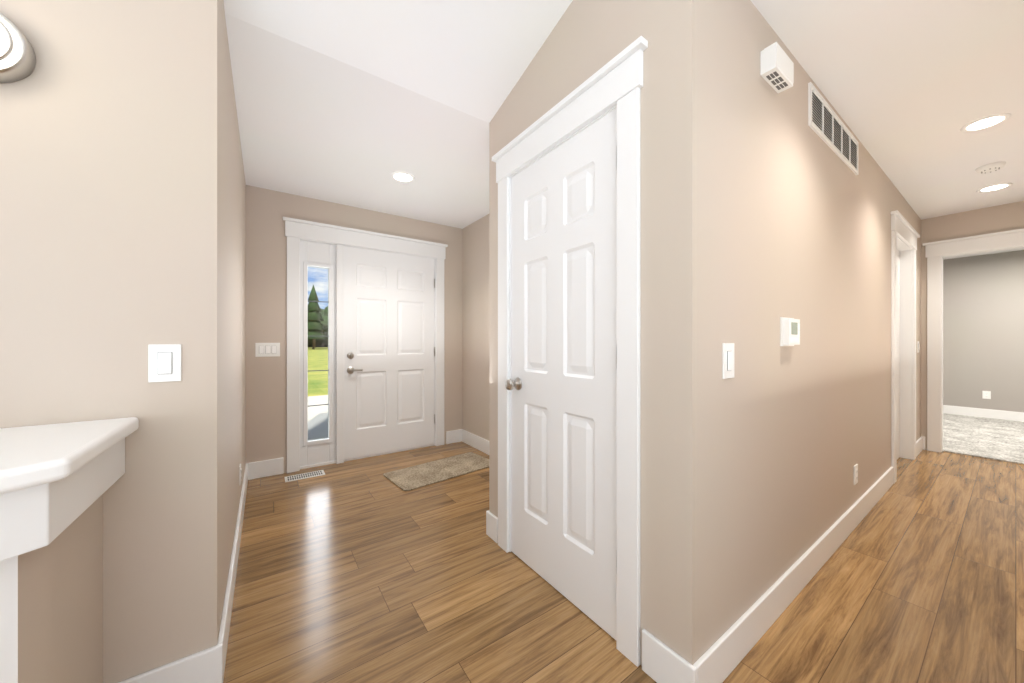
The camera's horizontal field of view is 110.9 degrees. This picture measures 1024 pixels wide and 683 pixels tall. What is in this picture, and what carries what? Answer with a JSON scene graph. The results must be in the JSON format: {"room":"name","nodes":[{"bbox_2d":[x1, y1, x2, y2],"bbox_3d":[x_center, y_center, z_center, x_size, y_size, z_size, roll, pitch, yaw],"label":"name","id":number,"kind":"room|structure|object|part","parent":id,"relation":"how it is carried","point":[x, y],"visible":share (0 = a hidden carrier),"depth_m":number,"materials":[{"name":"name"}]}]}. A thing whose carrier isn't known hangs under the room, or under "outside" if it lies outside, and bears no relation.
{"room":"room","nodes":[
{"label":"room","id":0,"kind":"room"},
{"bbox_2d":[0,556,17,682],"bbox_3d":[-1.329,0.758,-0.213,0.120,0.773,1.929,0,0,20],"label":"wall","id":1,"kind":"structure","parent":0,"point":[8,620],"depth_m":0.66,"materials":[{"name":"white"}]},
{"bbox_2d":[0,438,124,561],"bbox_3d":[-1.406,0.330,-0.086,1.722,0.125,1.568,0,0,-35],"label":"trim","id":2,"kind":"structure","parent":1,"relation":"attached to","point":[36,517],"depth_m":0.69,"materials":[{"name":"white wood"}]},
{"bbox_2d":[0,417,138,494],"bbox_3d":[-1.393,0.246,-0.090,1.765,0.042,1.589,0,0,-35],"label":"mantel shelf","id":3,"kind":"object","parent":1,"relation":"attached to","point":[34,455],"depth_m":0.76,"materials":[{"name":"white paint"}]},
{"bbox_2d":[18,494,102,682],"bbox_3d":[-1.113,0.758,0.813,0.120,0.773,0.431,0,0,-35],"label":"wall","id":4,"kind":"structure","parent":0,"point":[60,608],"depth_m":0.83,"materials":[{"name":"beige paint"}]},
{"bbox_2d":[0,0,220,682],"bbox_3d":[-2.680,-0.110,0.052,4.070,2.510,0.120,0,0,-35],"label":"wall","id":5,"kind":"structure","parent":0,"point":[110,190],"depth_m":1.05,"materials":[{"name":"beige paint"}]},
{"bbox_2d":[221,0,245,617],"bbox_3d":[-1.673,-0.095,2.058,0.120,2.479,2.010,0,0,-35],"label":"wall","id":6,"kind":"structure","parent":0,"point":[233,320],"depth_m":1.67,"materials":[{"name":"beige paint"}]},
{"bbox_2d":[206,463,249,682],"bbox_3d":[-1.578,1.075,2.042,0.019,0.140,2.145,0,0,-35],"label":"baseboard","id":7,"kind":"structure","parent":6,"relation":"attached to","point":[215,655],"depth_m":1.36,"materials":[{"name":"white wood"}]},
{"bbox_2d":[239,464,240,485],"bbox_3d":[-1.697,0.831,2.205,0.009,0.116,0.074,0,0,-35],"label":"outlet","id":8,"kind":"object","parent":6,"relation":"attached to","point":[240,475],"visible":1,"depth_m":2.18,"materials":[{"name":"white plastic"}]},
{"bbox_2d":[308,395,327,439],"bbox_3d":[-2.740,1.235,5.656,4.400,0.140,4.790,0,0,-35],"label":"porch","id":9,"kind":"object","parent":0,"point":[313,416],"depth_m":5.41,"materials":[{"name":"concrete"}]},
{"bbox_2d":[246,185,459,472],"bbox_3d":[-1.492,-0.075,3.509,2.080,2.440,0.160,0,0,-35],"label":"wall","id":10,"kind":"structure","parent":0,"point":[266,240],"depth_m":3.05,"materials":[{"name":"beige paint"}]},
{"bbox_2d":[255,343,279,356],"bbox_3d":[-2.074,0.070,2.997,0.172,0.118,0.010,0,0,-35],"label":"light switch","id":11,"kind":"object","parent":10,"relation":"attached to","point":[267,349],"visible":1,"depth_m":2.99,"materials":[{"name":"white plastic"}]},
{"bbox_2d":[300,240,335,466],"bbox_3d":[-1.788,0.106,3.265,0.305,2.033,0.064,0,0,-35],"label":"window frame","id":12,"kind":"structure","parent":10,"relation":"attached to","point":[317,255],"depth_m":3.24,"materials":[{"name":"white paint"}]},
{"bbox_2d":[308,267,328,440],"bbox_3d":[-1.792,0.110,3.261,0.180,1.600,0.006,0,0,-35],"label":"window","id":13,"kind":"structure","parent":10,"relation":"in","point":[316,356],"depth_m":3.27,"materials":[{"name":"clear glass"}]},
{"bbox_2d":[308,301,328,405],"bbox_3d":[-1.796,0.110,3.265,0.180,0.968,0.004,0,0,-35],"label":"grille","id":14,"kind":"object","parent":13,"relation":"attached to","point":[319,370],"visible":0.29,"depth_m":3.27,"materials":[{"name":"grey"}]},
{"bbox_2d":[283,217,447,472],"bbox_3d":[-1.408,0.035,3.567,1.535,2.219,0.240,0,0,-35],"label":"door frame","id":15,"kind":"structure","parent":10,"relation":"attached to","point":[297,231],"depth_m":3.23,"materials":[{"name":"white wood"}]},
{"bbox_2d":[300,244,434,468],"bbox_3d":[-1.417,0.117,3.580,1.275,2.055,0.210,0,0,-35],"label":"trim","id":16,"kind":"structure","parent":10,"relation":"attached to","point":[339,354],"depth_m":3.31,"materials":[{"name":"white wood"}]},
{"bbox_2d":[344,246,434,458],"bbox_3d":[-1.218,0.106,3.613,0.944,2.030,0.096,0,0,-35],"label":"front door","id":17,"kind":"structure","parent":10,"relation":"in","point":[389,341],"depth_m":3.58,"materials":[{"name":"white paint"}]},
{"bbox_3d":[-1.192,0.106,3.608,0.908,1.590,0.058,0,0,-35],"label":"door front hardware","id":18,"kind":"part","parent":17,"relation":"part of","materials":[{"name":"white wood"}]},
{"bbox_2d":[460,214,488,440],"bbox_3d":[0.268,-0.075,2.939,0.150,2.440,3.112,0,0,-35],"label":"wall","id":19,"kind":"structure","parent":0,"point":[474,238],"depth_m":3.82,"materials":[{"name":"beige paint"}]},
{"bbox_2d":[458,429,488,454],"bbox_3d":[-0.045,1.075,3.289,0.019,0.140,1.860,0,0,-35],"label":"baseboard","id":20,"kind":"structure","parent":19,"relation":"attached to","point":[473,440],"depth_m":3.81,"materials":[{"name":"white wood"}]},
{"bbox_2d":[489,0,710,665],"bbox_3d":[0.263,-0.233,1.629,0.120,2.755,1.212,0,0,-35],"label":"wall","id":21,"kind":"structure","parent":0,"point":[585,41],"depth_m":1.17,"materials":[{"name":"beige paint"}]},
{"bbox_2d":[486,510,497,539],"bbox_3d":[0.158,1.075,2.306,0.755,0.140,0.015,0,0,-35],"label":"baseboard","id":22,"kind":"structure","parent":21,"relation":"attached to","point":[491,520],"depth_m":2.04,"materials":[{"name":"white wood"}]},
{"bbox_2d":[505,108,616,640],"bbox_3d":[0.190,0.124,1.606,0.109,2.030,0.730,0,0,-35],"label":"closet door","id":23,"kind":"structure","parent":21,"relation":"in","point":[561,384],"depth_m":1.56,"materials":[{"name":"white paint"}]},
{"bbox_2d":[492,36,647,666],"bbox_3d":[0.244,0.051,1.657,0.200,2.189,0.970,0,0,-35],"label":"trim","id":24,"kind":"structure","parent":21,"relation":"attached to","point":[613,84],"depth_m":1.30,"materials":[{"name":"white wood"}]},
{"bbox_2d":[223,442,1023,682],"bbox_3d":[1.083,1.195,-0.169,9.980,0.100,8.880,0,0,-35],"label":"floor","id":25,"kind":"structure","parent":0,"point":[363,570],"depth_m":1.59,"materials":[{"name":"brown wood"}]},
{"bbox_2d":[285,470,324,481],"bbox_3d":[-1.761,1.142,3.003,0.290,0.006,0.130,0,0,-35],"label":"floor vent","id":26,"kind":"object","parent":25,"relation":"in","point":[304,475],"visible":1,"depth_m":3.00,"materials":[{"name":"white metal"}]},
{"bbox_2d":[383,452,488,490],"bbox_3d":[-0.617,1.139,3.157,0.920,0.011,0.460,0,0,-41],"label":"doormat","id":27,"kind":"object","parent":25,"relation":"on","point":[417,476],"visible":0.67,"depth_m":3.08,"materials":[{"name":"beige fabric"}]},
{"bbox_2d":[224,0,1023,259],"bbox_3d":[2.317,-1.786,0.701,13.240,0.981,9.130,0,0,-35],"label":"ceiling","id":28,"kind":"structure","parent":0,"point":[909,89],"depth_m":1.81,"materials":[{"name":"paint"}]},
{"bbox_2d":[391,171,414,181],"bbox_3d":[-0.857,-1.291,2.775,0.180,0.008,0.180,0,0,-35],"label":"recessed light","id":29,"kind":"object","parent":28,"relation":"in","point":[400,176],"visible":1,"depth_m":2.76,"materials":[{"name":"white plastic"}]},
{"bbox_2d":[960,113,1010,131],"bbox_3d":[2.799,-1.291,2.088,0.180,0.008,0.180,0,0,-35],"label":"recessed light","id":30,"kind":"object","parent":28,"relation":"in","point":[985,122],"visible":1,"depth_m":2.08,"materials":[{"name":"white plastic"}]},
{"bbox_2d":[975,162,1005,172],"bbox_3d":[3.534,-1.278,2.607,0.136,0.033,0.136,0,0,-35],"label":"smoke detector","id":31,"kind":"object","parent":28,"relation":"attached to","point":[991,167],"visible":1,"depth_m":2.58,"materials":[{"name":"white plastic"}]},
{"bbox_2d":[977,183,1012,191],"bbox_3d":[4.052,-1.291,2.965,0.180,0.008,0.180,0,0,-35],"label":"recessed light","id":32,"kind":"object","parent":28,"relation":"in","point":[994,187],"visible":1,"depth_m":2.96,"materials":[{"name":"white plastic"}]},
{"bbox_2d":[711,0,922,645],"bbox_3d":[2.522,-0.075,2.544,4.630,2.440,0.120,0,0,-35],"label":"wall","id":33,"kind":"structure","parent":0,"point":[800,220],"depth_m":1.54,"materials":[{"name":"beige paint"}]},
{"bbox_2d":[722,343,733,378],"bbox_3d":[0.757,0.067,1.229,0.078,0.122,0.010,0,0,-35],"label":"light switch","id":34,"kind":"object","parent":33,"relation":"attached to","point":[727,360],"visible":1,"depth_m":1.22,"materials":[{"name":"white plastic"}]},
{"bbox_2d":[760,42,793,92],"bbox_3d":[1.068,-1.096,1.421,0.182,0.098,0.054,0,0,-35],"label":"door chime","id":35,"kind":"object","parent":33,"relation":"attached to","point":[776,68],"visible":0.98,"depth_m":1.39,"materials":[{"name":"white plastic"}]},
{"bbox_2d":[682,466,892,682],"bbox_3d":[1.806,1.075,1.960,3.058,0.140,0.015,0,0,-35],"label":"baseboard","id":36,"kind":"structure","parent":33,"relation":"attached to","point":[728,649],"depth_m":1.44,"materials":[{"name":"white wood"}]},
{"bbox_2d":[780,317,799,345],"bbox_3d":[1.214,-0.042,1.536,0.140,0.124,0.032,0,0,-35],"label":"thermostat","id":37,"kind":"object","parent":33,"relation":"attached to","point":[789,331],"visible":1,"depth_m":1.50,"materials":[{"name":"white plastic"}]},
{"bbox_2d":[808,82,858,174],"bbox_3d":[1.810,-1.152,1.966,0.900,0.205,0.011,0,0,-35],"label":"air vent","id":38,"kind":"object","parent":33,"relation":"in","point":[828,127],"visible":1,"depth_m":1.91,"materials":[{"name":"white plastic"}]},
{"bbox_2d":[854,464,857,484],"bbox_3d":[2.153,0.832,2.208,0.074,0.116,0.009,0,0,-35],"label":"outlet","id":39,"kind":"object","parent":33,"relation":"attached to","point":[855,474],"visible":1,"depth_m":2.20,"materials":[{"name":"white plastic"}]},
{"bbox_2d":[897,250,899,458],"bbox_3d":[3.476,0.124,3.212,0.884,2.030,0.109,0,0,-35],"label":"hall door","id":40,"kind":"structure","parent":33,"relation":"in","point":[898,353],"depth_m":3.44,"materials":[{"name":"white paint"}]},
{"bbox_2d":[891,210,919,483],"bbox_3d":[3.476,0.051,3.213,1.144,2.189,0.200,0,0,-35],"label":"door frame","id":41,"kind":"structure","parent":33,"relation":"attached to","point":[905,234],"depth_m":3.42,"materials":[{"name":"white wood"}]},
{"bbox_2d":[917,341,919,352],"bbox_3d":[4.177,0.055,3.624,0.074,0.116,0.010,0,0,-35],"label":"light switch","id":42,"kind":"object","parent":33,"relation":"attached to","point":[918,346],"visible":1,"depth_m":3.61,"materials":[{"name":"white plastic"}]},
{"bbox_2d":[916,436,924,456],"bbox_3d":[4.165,1.075,3.611,0.473,0.140,0.018,0,0,-35],"label":"baseboard","id":43,"kind":"structure","parent":33,"relation":"attached to","point":[920,443],"depth_m":3.63,"materials":[{"name":"white wood"}]},
{"bbox_2d":[923,201,1023,449],"bbox_3d":[4.712,-0.075,3.348,0.120,2.440,1.020,0,0,-35],"label":"wall","id":44,"kind":"structure","parent":0,"point":[1006,217],"depth_m":3.54,"materials":[{"name":"beige paint"}]},
{"bbox_2d":[922,228,1023,452],"bbox_3d":[4.718,0.056,3.339,0.200,2.179,1.072,0,0,-35],"label":"door frame","id":45,"kind":"structure","parent":44,"relation":"attached to","point":[936,252],"depth_m":3.65,"materials":[{"name":"white wood"}]},
{"bbox_2d":[943,413,1023,464],"bbox_3d":[6.308,1.189,3.806,3.140,0.112,4.300,0,0,-35],"label":"floor","id":46,"kind":"structure","parent":0,"point":[993,439],"depth_m":4.16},
{"bbox_2d":[943,250,1023,411],"bbox_3d":[7.544,-0.075,4.672,0.120,2.440,4.300,0,0,-35],"label":"wall","id":47,"kind":"structure","parent":0,"point":[983,322],"depth_m":5.27,"materials":[{"name":"paint"}]},
{"bbox_2d":[943,405,1023,421],"bbox_3d":[7.489,1.075,4.633,0.015,0.140,4.060,0,0,-35],"label":"baseboard","id":48,"kind":"structure","parent":47,"relation":"attached to","point":[967,411],"depth_m":5.26,"materials":[{"name":"white wood"}]},
{"bbox_2d":[982,391,990,398],"bbox_3d":[7.061,0.795,5.250,0.009,0.116,0.074,0,0,-35],"label":"outlet","id":49,"kind":"object","parent":47,"relation":"attached to","point":[986,394],"visible":1,"depth_m":5.25,"materials":[{"name":"white plastic"}]},
{"bbox_3d":[-0.218,-0.516,-2.399,5.530,3.321,6.960,0,0,-35],"label":"wall","id":50,"kind":"structure","parent":0,"visible":0},
{"bbox_2d":[0,12,35,82],"bbox_3d":[-1.337,-0.758,0.867,0.184,0.184,0.086,0,0,-35],"label":"sconce","id":51,"kind":"object","parent":50,"relation":"attached to","point":[17,59],"visible":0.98,"depth_m":0.91,"materials":[{"name":"silver metal"}]},
{"bbox_2d":[148,344,180,381],"bbox_3d":[-1.077,0.067,1.095,0.074,0.116,0.010,0,0,-35],"label":"switch","id":52,"kind":"object","parent":50,"relation":"attached to","point":[164,362],"visible":1,"depth_m":1.09,"materials":[{"name":"white plastic"}]},
{"label":"outside","id":53,"kind":"structure","parent":0,"visible":0},
{"bbox_2d":[308,347,327,395],"bbox_3d":[-41.243,1.375,58.901,120.000,0.140,136.190,0,0,-35],"label":"lawn","id":54,"kind":"structure","parent":53,"point":[313,365],"depth_m":15.35,"materials":[{"name":"green plant"}]},
{"bbox_2d":[308,285,327,348],"bbox_3d":[-32.532,-4.015,57.792,4.560,10.640,4.560,0,0,-35],"label":"tree","id":55,"kind":"object","parent":54,"relation":"on","point":[311,309],"depth_m":57.03,"materials":[{"name":"green plant"}]},
{"bbox_2d":[314,311,327,347],"bbox_3d":[-41.368,-3.015,73.619,7.680,8.641,7.411,0,0,-35],"label":"tree","id":56,"kind":"object","parent":54,"relation":"on","point":[321,314],"depth_m":72.94,"materials":[{"name":"green plant"}]},
{"bbox_2d":[321,306,327,328],"bbox_3d":[-32.879,-2.900,66.668,6.429,8.410,6.152,0,0,-35],"label":"tree","id":57,"kind":"object","parent":54,"relation":"on","point":[325,322],"depth_m":65.11,"materials":[{"name":"green plant"}]},
{"bbox_2d":[308,308,327,346],"bbox_3d":[-44.049,-2.781,86.699,94.090,12.598,16.595,0,0,-35],"label":"treeline","id":58,"kind":"object","parent":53,"point":[322,344],"depth_m":79.61,"materials":[{"name":"green plant"}]}
]}

